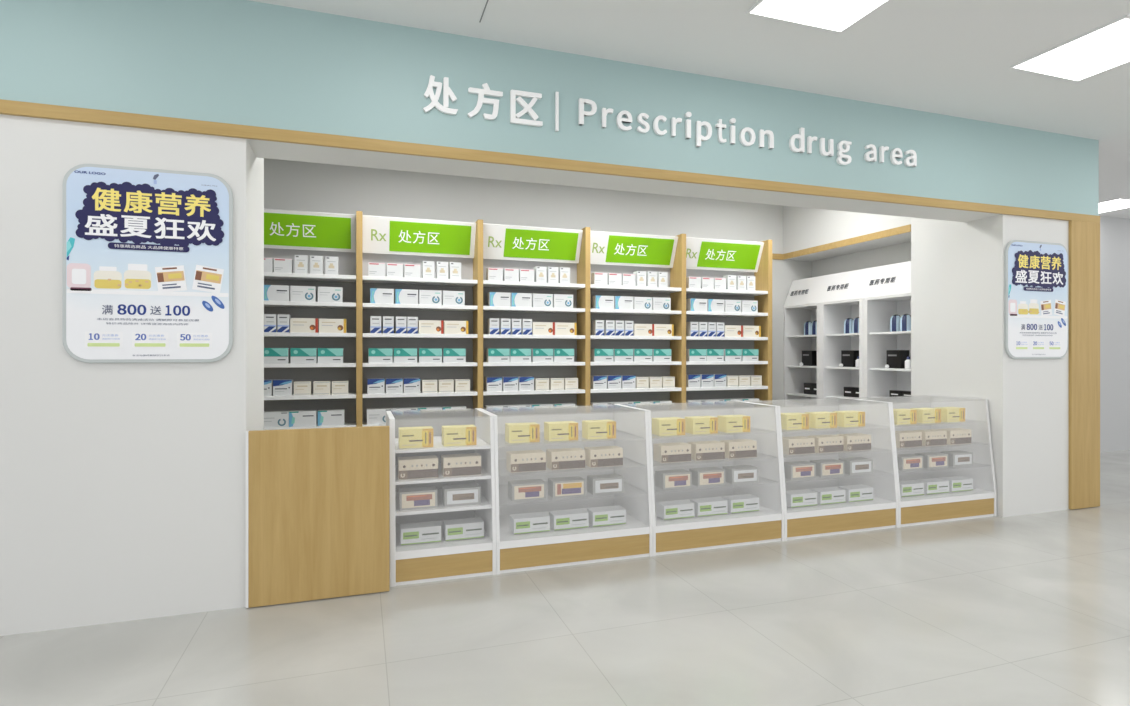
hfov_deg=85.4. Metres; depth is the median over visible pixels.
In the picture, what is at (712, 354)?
box
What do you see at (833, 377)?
tall cabinet
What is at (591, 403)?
box
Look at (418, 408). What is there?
box
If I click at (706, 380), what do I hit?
box
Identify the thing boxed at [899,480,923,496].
pack
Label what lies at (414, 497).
pack
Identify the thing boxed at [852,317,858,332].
striped canister
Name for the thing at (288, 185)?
wall
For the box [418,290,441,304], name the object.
box
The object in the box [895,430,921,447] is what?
pack
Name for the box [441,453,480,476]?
pack
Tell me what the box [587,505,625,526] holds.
pack
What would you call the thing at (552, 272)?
box
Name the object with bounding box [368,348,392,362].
box
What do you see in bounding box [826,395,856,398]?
shelf
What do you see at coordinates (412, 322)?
box
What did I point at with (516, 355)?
box
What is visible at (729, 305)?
box
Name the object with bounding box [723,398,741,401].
box
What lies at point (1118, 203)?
recessed light
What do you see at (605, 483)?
pack
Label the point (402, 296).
box
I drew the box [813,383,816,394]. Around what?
box
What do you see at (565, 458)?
pack
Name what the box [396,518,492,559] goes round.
shelf
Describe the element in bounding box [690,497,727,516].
pack
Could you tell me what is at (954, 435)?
pack
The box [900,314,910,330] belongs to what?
striped canister
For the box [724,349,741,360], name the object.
box
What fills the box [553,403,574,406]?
box
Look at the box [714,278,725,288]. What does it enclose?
box
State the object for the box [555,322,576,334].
box
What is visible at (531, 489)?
pack
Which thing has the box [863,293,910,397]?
tall cabinet
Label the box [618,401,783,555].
display case
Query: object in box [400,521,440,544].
pack
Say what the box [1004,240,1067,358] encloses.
poster
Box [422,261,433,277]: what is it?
box
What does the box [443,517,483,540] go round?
pack
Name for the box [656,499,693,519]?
pack
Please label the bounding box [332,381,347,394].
box
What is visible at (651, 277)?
box
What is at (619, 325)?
box
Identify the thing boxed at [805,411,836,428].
pack
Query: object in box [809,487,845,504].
pack
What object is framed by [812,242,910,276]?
wall
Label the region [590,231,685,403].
display shelf
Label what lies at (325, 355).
box
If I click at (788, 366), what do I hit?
shelf
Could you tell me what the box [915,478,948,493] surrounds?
pack
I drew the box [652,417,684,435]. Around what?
pack
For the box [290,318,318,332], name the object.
box
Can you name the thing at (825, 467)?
pack
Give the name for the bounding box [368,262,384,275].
box
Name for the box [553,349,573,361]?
box
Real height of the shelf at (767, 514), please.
0.043 m
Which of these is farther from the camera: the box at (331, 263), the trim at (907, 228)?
the trim at (907, 228)
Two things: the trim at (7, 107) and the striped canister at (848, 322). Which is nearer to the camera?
the trim at (7, 107)
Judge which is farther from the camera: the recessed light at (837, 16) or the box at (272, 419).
the box at (272, 419)
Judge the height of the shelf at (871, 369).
0.018 m
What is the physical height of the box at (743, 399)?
0.122 m
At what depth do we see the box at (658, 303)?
5.86 m
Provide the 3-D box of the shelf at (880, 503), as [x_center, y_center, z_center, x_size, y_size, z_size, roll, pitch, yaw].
[1.844,1.093,4.507,0.941,0.043,0.554,0,0,-19]
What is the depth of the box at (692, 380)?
5.98 m
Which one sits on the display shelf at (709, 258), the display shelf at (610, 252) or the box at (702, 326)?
the box at (702, 326)
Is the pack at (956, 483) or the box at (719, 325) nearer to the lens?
the pack at (956, 483)
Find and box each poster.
[63,164,232,362]
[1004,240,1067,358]
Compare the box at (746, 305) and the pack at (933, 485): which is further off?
the box at (746, 305)
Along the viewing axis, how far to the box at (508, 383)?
5.39 m
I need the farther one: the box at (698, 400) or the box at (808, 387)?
the box at (808, 387)
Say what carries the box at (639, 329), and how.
on the display shelf at (610, 252)
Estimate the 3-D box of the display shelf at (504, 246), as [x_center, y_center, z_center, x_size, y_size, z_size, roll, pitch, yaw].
[-0.288,0.052,5.599,0.991,2.408,0.320,0,0,-19]
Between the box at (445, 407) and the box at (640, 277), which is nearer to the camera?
the box at (445, 407)
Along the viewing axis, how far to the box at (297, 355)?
4.86 m
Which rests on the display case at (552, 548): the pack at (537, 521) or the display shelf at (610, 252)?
the pack at (537, 521)
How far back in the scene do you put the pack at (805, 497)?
4.25 m
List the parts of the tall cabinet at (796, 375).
panel, panel, panel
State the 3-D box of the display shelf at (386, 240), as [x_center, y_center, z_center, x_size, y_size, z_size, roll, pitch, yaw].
[-1.227,0.052,5.284,0.991,2.408,0.320,0,0,-19]
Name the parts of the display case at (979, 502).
panel, panel, panel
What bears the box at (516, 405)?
on the display shelf at (504, 246)
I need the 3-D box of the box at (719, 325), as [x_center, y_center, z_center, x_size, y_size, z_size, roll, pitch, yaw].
[1.531,-0.233,6.113,0.085,0.140,0.091,0,0,-18]
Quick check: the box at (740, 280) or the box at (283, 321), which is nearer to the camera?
the box at (283, 321)
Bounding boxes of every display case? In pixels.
[386,408,495,586]
[478,404,652,574]
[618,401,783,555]
[741,398,898,540]
[848,395,996,527]
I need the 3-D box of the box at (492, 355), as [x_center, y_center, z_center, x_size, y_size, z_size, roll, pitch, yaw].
[-0.591,0.021,5.398,0.190,0.120,0.092,0,0,-18]
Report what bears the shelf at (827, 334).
attached to the tall cabinet at (833, 377)
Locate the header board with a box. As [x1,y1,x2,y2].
[784,261,910,306]
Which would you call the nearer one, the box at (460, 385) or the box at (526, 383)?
the box at (460, 385)
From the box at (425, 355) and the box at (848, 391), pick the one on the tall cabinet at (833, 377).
the box at (848, 391)
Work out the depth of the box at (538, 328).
5.49 m
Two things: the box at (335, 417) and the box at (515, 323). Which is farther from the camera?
the box at (515, 323)
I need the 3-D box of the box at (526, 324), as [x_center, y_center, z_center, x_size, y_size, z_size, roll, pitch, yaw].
[-0.348,-0.233,5.482,0.085,0.140,0.091,0,0,-19]
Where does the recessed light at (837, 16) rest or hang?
in the ceiling
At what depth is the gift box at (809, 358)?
6.92 m
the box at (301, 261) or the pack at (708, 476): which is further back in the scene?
the box at (301, 261)
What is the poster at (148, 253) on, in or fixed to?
attached to the wall at (123, 485)
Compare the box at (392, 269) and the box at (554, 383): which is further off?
the box at (554, 383)
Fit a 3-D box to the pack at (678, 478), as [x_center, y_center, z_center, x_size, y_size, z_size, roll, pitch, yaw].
[0.703,0.817,3.965,0.205,0.098,0.112,0,0,-19]
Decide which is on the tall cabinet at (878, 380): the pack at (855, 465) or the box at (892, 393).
the box at (892, 393)
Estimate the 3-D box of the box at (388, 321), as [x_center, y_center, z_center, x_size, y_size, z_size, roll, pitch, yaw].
[-1.477,-0.233,5.108,0.085,0.140,0.091,0,0,-19]
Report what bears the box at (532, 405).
on the display shelf at (504, 246)
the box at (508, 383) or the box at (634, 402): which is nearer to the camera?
the box at (508, 383)
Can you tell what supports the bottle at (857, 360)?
on the tall cabinet at (833, 377)
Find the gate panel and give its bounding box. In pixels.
[246,426,389,607]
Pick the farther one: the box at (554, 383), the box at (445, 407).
the box at (554, 383)
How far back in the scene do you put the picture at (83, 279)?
2.88 m
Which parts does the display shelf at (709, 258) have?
panel, panel, shelf, shelf, shelf, shelf, shelf, green panel, panel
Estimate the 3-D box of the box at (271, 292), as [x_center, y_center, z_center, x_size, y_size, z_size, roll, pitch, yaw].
[-2.276,-0.470,4.835,0.185,0.122,0.091,0,0,-18]
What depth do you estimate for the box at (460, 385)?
5.26 m
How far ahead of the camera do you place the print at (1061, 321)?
4.85 m
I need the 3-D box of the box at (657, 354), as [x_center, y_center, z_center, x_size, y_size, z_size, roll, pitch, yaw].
[0.921,0.021,5.911,0.190,0.120,0.092,0,0,-19]
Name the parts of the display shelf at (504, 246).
panel, panel, shelf, shelf, shelf, shelf, shelf, green panel, panel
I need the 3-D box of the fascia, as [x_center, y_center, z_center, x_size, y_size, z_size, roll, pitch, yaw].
[-1.199,-1.429,3.146,11.725,0.620,0.012,0,0,-19]
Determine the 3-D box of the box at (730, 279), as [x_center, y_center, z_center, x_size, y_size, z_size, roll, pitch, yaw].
[1.655,-0.704,6.151,0.095,0.145,0.091,0,0,-19]
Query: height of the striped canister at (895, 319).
0.165 m
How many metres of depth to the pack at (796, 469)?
4.22 m
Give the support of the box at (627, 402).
on the display shelf at (610, 252)
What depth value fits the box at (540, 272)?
5.49 m
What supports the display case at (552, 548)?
on the floor
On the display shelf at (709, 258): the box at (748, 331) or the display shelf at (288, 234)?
the box at (748, 331)
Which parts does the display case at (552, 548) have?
panel, panel, panel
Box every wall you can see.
[0,114,1069,635]
[264,158,811,400]
[783,206,910,261]
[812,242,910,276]
[1100,216,1129,451]
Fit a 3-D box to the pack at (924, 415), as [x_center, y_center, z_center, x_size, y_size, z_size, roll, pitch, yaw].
[2.762,0.478,4.690,0.185,0.105,0.112,0,0,-19]
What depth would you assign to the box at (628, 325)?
5.76 m
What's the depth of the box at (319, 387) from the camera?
4.90 m
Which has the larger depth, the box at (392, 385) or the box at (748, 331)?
the box at (748, 331)
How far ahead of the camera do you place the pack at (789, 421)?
4.25 m
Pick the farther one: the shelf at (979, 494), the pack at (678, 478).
the shelf at (979, 494)
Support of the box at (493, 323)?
on the display shelf at (504, 246)
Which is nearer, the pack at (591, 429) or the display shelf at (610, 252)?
the pack at (591, 429)
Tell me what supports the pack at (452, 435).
on the display case at (473, 557)
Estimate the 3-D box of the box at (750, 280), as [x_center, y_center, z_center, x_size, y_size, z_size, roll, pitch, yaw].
[1.869,-0.704,6.226,0.095,0.145,0.091,0,0,-18]
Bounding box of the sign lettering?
[423,75,916,166]
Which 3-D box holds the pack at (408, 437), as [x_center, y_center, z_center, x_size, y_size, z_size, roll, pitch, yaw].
[-0.848,0.478,3.479,0.185,0.105,0.112,0,0,-18]
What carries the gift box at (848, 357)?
on the tall cabinet at (833, 377)
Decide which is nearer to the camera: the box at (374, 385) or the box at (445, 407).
the box at (374, 385)
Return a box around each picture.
[67,263,227,296]
[1008,299,1066,318]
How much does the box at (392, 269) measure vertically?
0.112 m
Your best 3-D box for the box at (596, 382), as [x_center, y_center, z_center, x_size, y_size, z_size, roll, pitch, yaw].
[0.310,0.273,5.705,0.135,0.122,0.091,0,0,-19]
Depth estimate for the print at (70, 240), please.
2.78 m
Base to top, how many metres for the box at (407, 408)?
0.122 m
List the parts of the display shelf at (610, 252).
panel, panel, shelf, shelf, shelf, shelf, shelf, green panel, panel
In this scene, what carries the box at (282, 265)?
on the display shelf at (288, 234)
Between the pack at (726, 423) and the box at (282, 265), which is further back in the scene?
the box at (282, 265)
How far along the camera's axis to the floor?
2.68 m
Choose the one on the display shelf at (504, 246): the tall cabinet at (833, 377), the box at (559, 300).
the box at (559, 300)
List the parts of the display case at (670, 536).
panel, panel, panel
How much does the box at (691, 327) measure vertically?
0.140 m
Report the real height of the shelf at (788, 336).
0.018 m
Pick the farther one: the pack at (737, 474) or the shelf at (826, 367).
the shelf at (826, 367)
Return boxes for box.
[264,258,273,271]
[264,285,289,300]
[264,314,276,331]
[264,348,289,362]
[264,380,272,395]
[264,411,288,427]
[273,379,292,395]
[274,258,292,272]
[277,314,290,331]
[289,410,316,426]
[290,286,315,301]
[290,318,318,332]
[290,348,316,362]
[294,381,311,394]
[295,255,307,272]
[310,256,323,273]
[313,381,330,394]
[318,287,342,301]
[318,348,342,362]
[318,409,344,425]
[319,319,346,332]
[325,256,337,274]
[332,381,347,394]
[367,378,384,393]
[367,408,391,423]
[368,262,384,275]
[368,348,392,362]
[370,288,393,303]
[370,316,380,332]
[383,316,393,332]
[385,378,402,392]
[386,263,402,276]
[392,407,416,411]
[393,348,416,362]
[395,289,417,303]
[395,317,405,333]
[403,378,419,392]
[404,264,419,277]
[407,317,417,333]
[417,407,441,410]
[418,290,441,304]
[418,320,442,333]
[418,348,441,362]
[421,380,436,392]
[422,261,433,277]
[436,262,447,278]
[438,379,453,391]
[442,291,464,304]
[442,348,465,362]
[442,406,465,409]
[443,321,467,333]
[449,262,460,278]
[454,379,469,391]
[485,377,501,390]
[485,405,508,408]
[486,268,502,280]
[486,349,509,361]
[488,292,510,306]
[488,318,498,333]
[499,318,510,334]
[502,377,517,390]
[503,268,518,281]
[509,404,530,407]
[510,349,530,361]
[511,293,531,306]
[511,319,520,334]
[518,376,533,390]
[519,269,533,281]
[521,319,531,334]
[530,404,552,407]
[531,349,552,361]
[532,293,552,307]
[532,322,554,334]
[534,266,546,282]
[534,378,548,389]
[547,267,557,282]
[549,378,563,389]
[553,294,572,307]
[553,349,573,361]
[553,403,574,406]
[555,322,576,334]
[558,267,569,282]
[564,378,577,389]
[590,375,606,388]
[590,402,612,405]
[591,272,607,284]
[591,349,613,361]
[592,296,613,308]
[592,320,603,334]
[604,320,614,335]
[604,375,620,388]
[608,273,621,284]
[612,401,632,404]
[613,349,632,361]
[614,296,632,309]
[615,321,623,335]
[620,375,635,388]
[622,274,635,285]
[624,321,633,335]
[630,401,652,404]
[633,271,645,285]
[633,297,651,309]
[633,324,653,335]
[633,349,651,361]
[636,377,648,387]
[646,271,656,286]
[649,377,661,387]
[652,297,670,309]
[652,349,670,360]
[652,400,671,403]
[654,324,673,335]
[657,272,667,286]
[662,376,674,387]
[686,277,700,287]
[686,299,706,310]
[686,322,697,335]
[686,349,706,360]
[686,374,699,386]
[686,399,705,402]
[698,322,706,335]
[698,374,713,386]
[701,277,713,288]
[701,399,723,402]
[706,349,723,360]
[707,299,723,311]
[707,322,715,336]
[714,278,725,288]
[714,374,725,386]
[716,322,723,336]
[723,275,735,289]
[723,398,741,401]
[724,300,740,311]
[724,325,742,336]
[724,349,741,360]
[726,376,737,386]
[735,375,749,385]
[736,276,745,289]
[737,398,758,400]
[741,300,757,312]
[742,349,758,360]
[743,326,760,336]
[746,276,754,290]
[747,375,761,385]
[802,351,816,365]
[804,383,812,393]
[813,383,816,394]
[841,350,858,366]
[844,387,857,396]
[854,387,858,397]
[886,350,908,367]
[889,390,902,396]
[902,391,910,396]
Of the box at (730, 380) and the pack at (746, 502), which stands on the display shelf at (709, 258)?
the box at (730, 380)
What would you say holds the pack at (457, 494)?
on the display case at (473, 557)
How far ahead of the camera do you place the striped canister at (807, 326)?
6.92 m
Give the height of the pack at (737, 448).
0.108 m
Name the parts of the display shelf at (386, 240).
shelf, panel, panel, shelf, shelf, shelf, shelf, shelf, green panel, panel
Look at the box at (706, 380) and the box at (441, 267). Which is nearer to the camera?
the box at (441, 267)
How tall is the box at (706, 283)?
0.112 m
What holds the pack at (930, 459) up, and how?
on the display case at (979, 502)
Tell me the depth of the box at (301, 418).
4.86 m
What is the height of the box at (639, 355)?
0.120 m
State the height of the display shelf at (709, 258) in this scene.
2.408 m
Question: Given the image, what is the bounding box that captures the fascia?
[0,0,1098,215]
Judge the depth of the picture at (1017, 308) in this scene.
4.76 m
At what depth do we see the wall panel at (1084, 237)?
4.93 m
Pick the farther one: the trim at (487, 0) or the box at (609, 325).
the box at (609, 325)
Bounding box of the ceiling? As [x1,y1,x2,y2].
[249,0,1129,218]
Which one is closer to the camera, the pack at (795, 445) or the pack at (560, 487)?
the pack at (560, 487)
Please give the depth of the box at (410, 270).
5.12 m
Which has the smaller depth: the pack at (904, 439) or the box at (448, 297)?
the pack at (904, 439)
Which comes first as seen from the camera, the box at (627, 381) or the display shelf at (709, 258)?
the box at (627, 381)
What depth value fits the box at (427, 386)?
5.17 m
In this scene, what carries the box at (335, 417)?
on the display shelf at (288, 234)
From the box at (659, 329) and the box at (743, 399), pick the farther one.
the box at (743, 399)
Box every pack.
[398,426,432,448]
[398,455,437,479]
[398,486,436,509]
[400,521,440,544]
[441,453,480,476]
[442,425,476,445]
[442,483,480,506]
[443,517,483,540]
[505,422,539,442]
[506,450,545,472]
[508,479,545,500]
[510,512,549,533]
[544,421,577,440]
[546,448,584,469]
[548,476,584,497]
[549,508,588,529]
[582,420,615,439]
[584,446,622,467]
[587,474,623,494]
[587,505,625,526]
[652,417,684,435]
[653,442,690,462]
[655,469,691,489]
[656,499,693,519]
[685,416,717,433]
[687,441,724,460]
[689,467,724,486]
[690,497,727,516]
[717,415,749,432]
[720,439,756,458]
[722,494,758,512]
[723,465,757,483]
[781,413,808,429]
[782,436,814,454]
[784,461,815,478]
[786,489,816,507]
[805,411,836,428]
[808,435,843,452]
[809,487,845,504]
[810,459,843,476]
[833,410,864,426]
[836,433,870,450]
[838,484,872,501]
[839,457,872,474]
[893,409,916,424]
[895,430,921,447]
[897,454,922,470]
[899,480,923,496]
[910,408,940,423]
[913,429,946,445]
[915,452,947,468]
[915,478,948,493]
[935,407,964,421]
[938,428,970,444]
[939,476,972,491]
[940,450,972,466]
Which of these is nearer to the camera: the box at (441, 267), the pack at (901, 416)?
the pack at (901, 416)
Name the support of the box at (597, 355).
on the display shelf at (610, 252)
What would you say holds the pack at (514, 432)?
on the display case at (552, 548)
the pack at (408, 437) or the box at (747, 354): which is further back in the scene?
the box at (747, 354)
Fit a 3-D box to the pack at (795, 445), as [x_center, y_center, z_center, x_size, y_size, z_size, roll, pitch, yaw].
[1.623,0.647,4.290,0.215,0.108,0.111,0,0,-18]
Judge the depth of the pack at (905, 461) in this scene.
4.54 m
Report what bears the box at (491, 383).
on the display shelf at (504, 246)
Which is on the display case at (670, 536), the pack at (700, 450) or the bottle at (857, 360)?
the pack at (700, 450)
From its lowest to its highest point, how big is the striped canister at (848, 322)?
0.165 m
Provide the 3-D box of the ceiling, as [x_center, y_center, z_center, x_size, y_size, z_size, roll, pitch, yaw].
[3.473,-1.789,3.800,21.000,0.100,13.000,0,0,-19]
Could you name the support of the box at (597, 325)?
on the display shelf at (610, 252)
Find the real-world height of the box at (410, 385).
0.122 m
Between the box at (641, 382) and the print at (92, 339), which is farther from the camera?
the box at (641, 382)
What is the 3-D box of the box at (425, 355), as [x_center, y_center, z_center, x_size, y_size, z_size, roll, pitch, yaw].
[-1.151,0.021,5.216,0.190,0.120,0.092,0,0,-19]
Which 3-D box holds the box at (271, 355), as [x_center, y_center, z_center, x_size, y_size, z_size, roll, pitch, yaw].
[-2.283,0.021,4.831,0.190,0.120,0.092,0,0,-18]
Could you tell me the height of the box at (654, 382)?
0.105 m
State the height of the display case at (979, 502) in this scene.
0.895 m
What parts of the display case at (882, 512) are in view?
panel, panel, panel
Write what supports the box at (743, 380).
on the display shelf at (709, 258)
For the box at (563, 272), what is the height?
0.145 m
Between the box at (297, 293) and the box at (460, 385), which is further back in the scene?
the box at (460, 385)
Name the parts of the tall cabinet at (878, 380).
panel, panel, panel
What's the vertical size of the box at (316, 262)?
0.145 m
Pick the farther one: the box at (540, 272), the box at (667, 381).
the box at (667, 381)
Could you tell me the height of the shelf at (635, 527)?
0.043 m
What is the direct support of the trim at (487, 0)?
attached to the ceiling
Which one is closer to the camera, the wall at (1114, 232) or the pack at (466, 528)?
the pack at (466, 528)
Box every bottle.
[855,356,858,366]
[905,357,910,368]
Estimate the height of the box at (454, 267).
0.145 m
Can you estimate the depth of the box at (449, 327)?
5.24 m
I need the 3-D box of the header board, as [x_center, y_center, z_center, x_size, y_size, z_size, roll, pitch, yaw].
[3.005,-0.691,6.353,0.390,0.310,1.750,0,0,-19]
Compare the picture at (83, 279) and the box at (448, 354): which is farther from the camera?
the box at (448, 354)
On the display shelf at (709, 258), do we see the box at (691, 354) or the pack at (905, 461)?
the box at (691, 354)
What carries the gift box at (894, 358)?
on the tall cabinet at (878, 380)
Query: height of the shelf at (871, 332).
0.018 m
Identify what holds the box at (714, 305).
on the display shelf at (709, 258)
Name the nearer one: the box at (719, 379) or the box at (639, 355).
the box at (639, 355)
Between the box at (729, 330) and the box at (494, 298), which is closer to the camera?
the box at (494, 298)
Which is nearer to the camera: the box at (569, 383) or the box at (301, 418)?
the box at (301, 418)
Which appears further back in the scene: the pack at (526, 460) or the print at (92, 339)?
the pack at (526, 460)
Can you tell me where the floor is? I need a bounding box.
[0,450,1129,705]
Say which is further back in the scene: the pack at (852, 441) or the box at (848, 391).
the box at (848, 391)
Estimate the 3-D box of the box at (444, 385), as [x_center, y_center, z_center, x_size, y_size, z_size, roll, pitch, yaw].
[-1.025,0.281,5.256,0.125,0.105,0.091,0,0,-19]
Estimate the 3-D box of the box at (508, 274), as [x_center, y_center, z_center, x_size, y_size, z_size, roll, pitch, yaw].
[-0.483,-0.687,5.439,0.130,0.112,0.091,0,0,-18]
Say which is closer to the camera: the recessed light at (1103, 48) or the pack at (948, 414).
the recessed light at (1103, 48)
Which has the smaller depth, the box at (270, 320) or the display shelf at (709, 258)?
the box at (270, 320)
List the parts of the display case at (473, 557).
panel, panel, panel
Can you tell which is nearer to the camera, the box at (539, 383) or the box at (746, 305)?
the box at (539, 383)
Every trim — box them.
[0,99,1099,222]
[479,0,487,21]
[772,253,782,259]
[783,224,910,259]
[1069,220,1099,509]
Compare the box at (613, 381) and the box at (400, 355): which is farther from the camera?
the box at (613, 381)
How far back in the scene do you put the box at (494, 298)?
5.37 m
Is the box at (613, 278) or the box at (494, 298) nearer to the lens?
the box at (494, 298)
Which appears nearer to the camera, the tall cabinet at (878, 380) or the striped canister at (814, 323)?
the tall cabinet at (878, 380)
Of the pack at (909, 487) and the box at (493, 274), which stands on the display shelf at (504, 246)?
the box at (493, 274)
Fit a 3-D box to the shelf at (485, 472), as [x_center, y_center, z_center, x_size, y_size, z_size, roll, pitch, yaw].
[-0.760,0.711,3.660,0.538,0.018,0.511,0,0,-19]
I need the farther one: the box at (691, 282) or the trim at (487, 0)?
the box at (691, 282)
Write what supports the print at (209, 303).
attached to the poster at (148, 253)
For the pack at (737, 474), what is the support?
on the display case at (670, 536)
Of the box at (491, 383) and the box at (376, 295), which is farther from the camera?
the box at (491, 383)
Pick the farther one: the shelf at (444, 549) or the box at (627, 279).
the box at (627, 279)
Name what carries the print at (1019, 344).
attached to the poster at (1035, 273)
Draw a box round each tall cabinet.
[784,303,819,399]
[820,299,862,398]
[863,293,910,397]
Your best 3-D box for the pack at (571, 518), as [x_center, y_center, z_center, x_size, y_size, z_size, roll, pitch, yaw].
[0.022,1.020,3.757,0.220,0.088,0.111,0,0,-19]
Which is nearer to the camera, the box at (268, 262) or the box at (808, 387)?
the box at (268, 262)
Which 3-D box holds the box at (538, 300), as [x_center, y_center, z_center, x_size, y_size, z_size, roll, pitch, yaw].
[-0.212,-0.470,5.530,0.185,0.122,0.091,0,0,-18]
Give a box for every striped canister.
[804,321,811,334]
[811,320,816,334]
[844,318,853,333]
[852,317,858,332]
[890,315,900,331]
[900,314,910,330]
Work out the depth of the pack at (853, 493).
4.41 m
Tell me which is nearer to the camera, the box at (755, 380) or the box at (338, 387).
the box at (338, 387)
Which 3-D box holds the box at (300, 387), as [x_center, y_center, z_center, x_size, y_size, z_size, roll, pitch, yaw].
[-2.097,0.281,4.897,0.125,0.105,0.091,0,0,-18]
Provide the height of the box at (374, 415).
0.122 m
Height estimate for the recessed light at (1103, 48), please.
0.012 m
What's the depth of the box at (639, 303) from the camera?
5.80 m
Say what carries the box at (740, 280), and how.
on the display shelf at (709, 258)
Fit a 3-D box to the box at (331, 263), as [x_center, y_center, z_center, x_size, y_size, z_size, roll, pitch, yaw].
[-1.891,-0.704,4.967,0.095,0.145,0.091,0,0,-18]
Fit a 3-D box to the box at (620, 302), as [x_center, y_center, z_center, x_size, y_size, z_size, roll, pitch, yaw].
[0.542,-0.470,5.779,0.185,0.122,0.091,0,0,-19]
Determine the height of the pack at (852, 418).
0.105 m
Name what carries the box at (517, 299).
on the display shelf at (504, 246)
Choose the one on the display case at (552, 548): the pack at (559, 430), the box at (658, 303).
the pack at (559, 430)
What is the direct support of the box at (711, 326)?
on the display shelf at (709, 258)
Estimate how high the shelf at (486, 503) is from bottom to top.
0.018 m
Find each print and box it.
[67,237,74,259]
[85,332,211,347]
[202,296,224,311]
[1015,340,1060,349]
[1058,318,1065,327]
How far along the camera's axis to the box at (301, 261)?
4.85 m
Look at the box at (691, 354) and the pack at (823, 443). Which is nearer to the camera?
the pack at (823, 443)
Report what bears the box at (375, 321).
on the display shelf at (386, 240)
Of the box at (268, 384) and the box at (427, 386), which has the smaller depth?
the box at (268, 384)
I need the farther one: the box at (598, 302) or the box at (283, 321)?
the box at (598, 302)
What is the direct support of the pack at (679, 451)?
on the display case at (670, 536)
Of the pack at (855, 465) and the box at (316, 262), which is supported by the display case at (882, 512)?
the pack at (855, 465)
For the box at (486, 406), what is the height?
0.122 m
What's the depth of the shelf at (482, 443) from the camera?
3.48 m
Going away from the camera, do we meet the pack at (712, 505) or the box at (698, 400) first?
the pack at (712, 505)
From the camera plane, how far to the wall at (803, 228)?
6.45 m
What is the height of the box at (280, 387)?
0.122 m
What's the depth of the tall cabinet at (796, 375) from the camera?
7.13 m
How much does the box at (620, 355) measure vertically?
0.120 m
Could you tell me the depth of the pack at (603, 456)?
3.78 m
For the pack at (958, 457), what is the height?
0.098 m
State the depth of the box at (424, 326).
5.17 m
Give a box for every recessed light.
[746,0,889,32]
[1010,15,1129,81]
[1099,198,1129,212]
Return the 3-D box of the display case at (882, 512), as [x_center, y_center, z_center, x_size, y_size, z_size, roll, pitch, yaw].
[1.841,0.808,4.516,0.982,0.895,0.575,0,0,-19]
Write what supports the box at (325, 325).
on the display shelf at (288, 234)
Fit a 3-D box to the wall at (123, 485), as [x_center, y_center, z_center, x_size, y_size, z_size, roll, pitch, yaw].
[-1.331,-0.241,3.541,11.725,2.995,0.820,0,0,-19]
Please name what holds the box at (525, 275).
on the display shelf at (504, 246)
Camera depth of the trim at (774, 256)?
7.08 m
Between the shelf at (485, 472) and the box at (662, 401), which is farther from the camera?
the box at (662, 401)
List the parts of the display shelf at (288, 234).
green panel, panel, shelf, shelf, shelf, shelf, shelf, shelf, panel, panel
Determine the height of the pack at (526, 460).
0.108 m
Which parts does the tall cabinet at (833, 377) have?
panel, panel, panel, panel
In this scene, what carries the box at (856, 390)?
on the tall cabinet at (833, 377)
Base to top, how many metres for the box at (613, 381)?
0.122 m
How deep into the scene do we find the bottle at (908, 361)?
5.64 m
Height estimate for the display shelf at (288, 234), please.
2.408 m
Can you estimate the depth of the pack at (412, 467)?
3.42 m
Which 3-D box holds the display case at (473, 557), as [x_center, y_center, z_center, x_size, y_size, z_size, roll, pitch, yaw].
[-0.755,0.808,3.646,0.579,0.895,0.575,0,0,-19]
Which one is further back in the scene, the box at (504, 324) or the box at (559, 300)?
the box at (559, 300)
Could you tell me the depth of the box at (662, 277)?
5.87 m
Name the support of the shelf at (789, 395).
attached to the tall cabinet at (796, 375)
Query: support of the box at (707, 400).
on the display shelf at (709, 258)
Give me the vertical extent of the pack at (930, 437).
0.108 m
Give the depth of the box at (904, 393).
5.68 m
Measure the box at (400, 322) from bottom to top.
0.140 m
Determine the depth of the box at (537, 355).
5.49 m
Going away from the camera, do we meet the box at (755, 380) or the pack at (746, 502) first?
the pack at (746, 502)
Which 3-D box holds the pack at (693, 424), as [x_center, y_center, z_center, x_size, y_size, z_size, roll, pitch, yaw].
[0.906,0.478,4.068,0.185,0.105,0.112,0,0,-19]
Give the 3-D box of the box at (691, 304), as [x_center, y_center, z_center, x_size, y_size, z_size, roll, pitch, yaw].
[1.298,-0.470,6.034,0.185,0.122,0.091,0,0,-19]
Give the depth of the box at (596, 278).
5.67 m
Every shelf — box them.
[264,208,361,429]
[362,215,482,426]
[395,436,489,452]
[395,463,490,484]
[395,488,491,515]
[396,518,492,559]
[483,223,589,408]
[499,506,649,548]
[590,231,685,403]
[655,495,781,532]
[686,237,771,400]
[787,335,816,337]
[787,365,816,367]
[787,393,816,397]
[787,486,895,518]
[826,333,858,335]
[826,367,858,368]
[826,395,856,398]
[870,331,910,334]
[870,368,910,370]
[900,478,994,507]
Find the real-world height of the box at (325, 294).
0.122 m

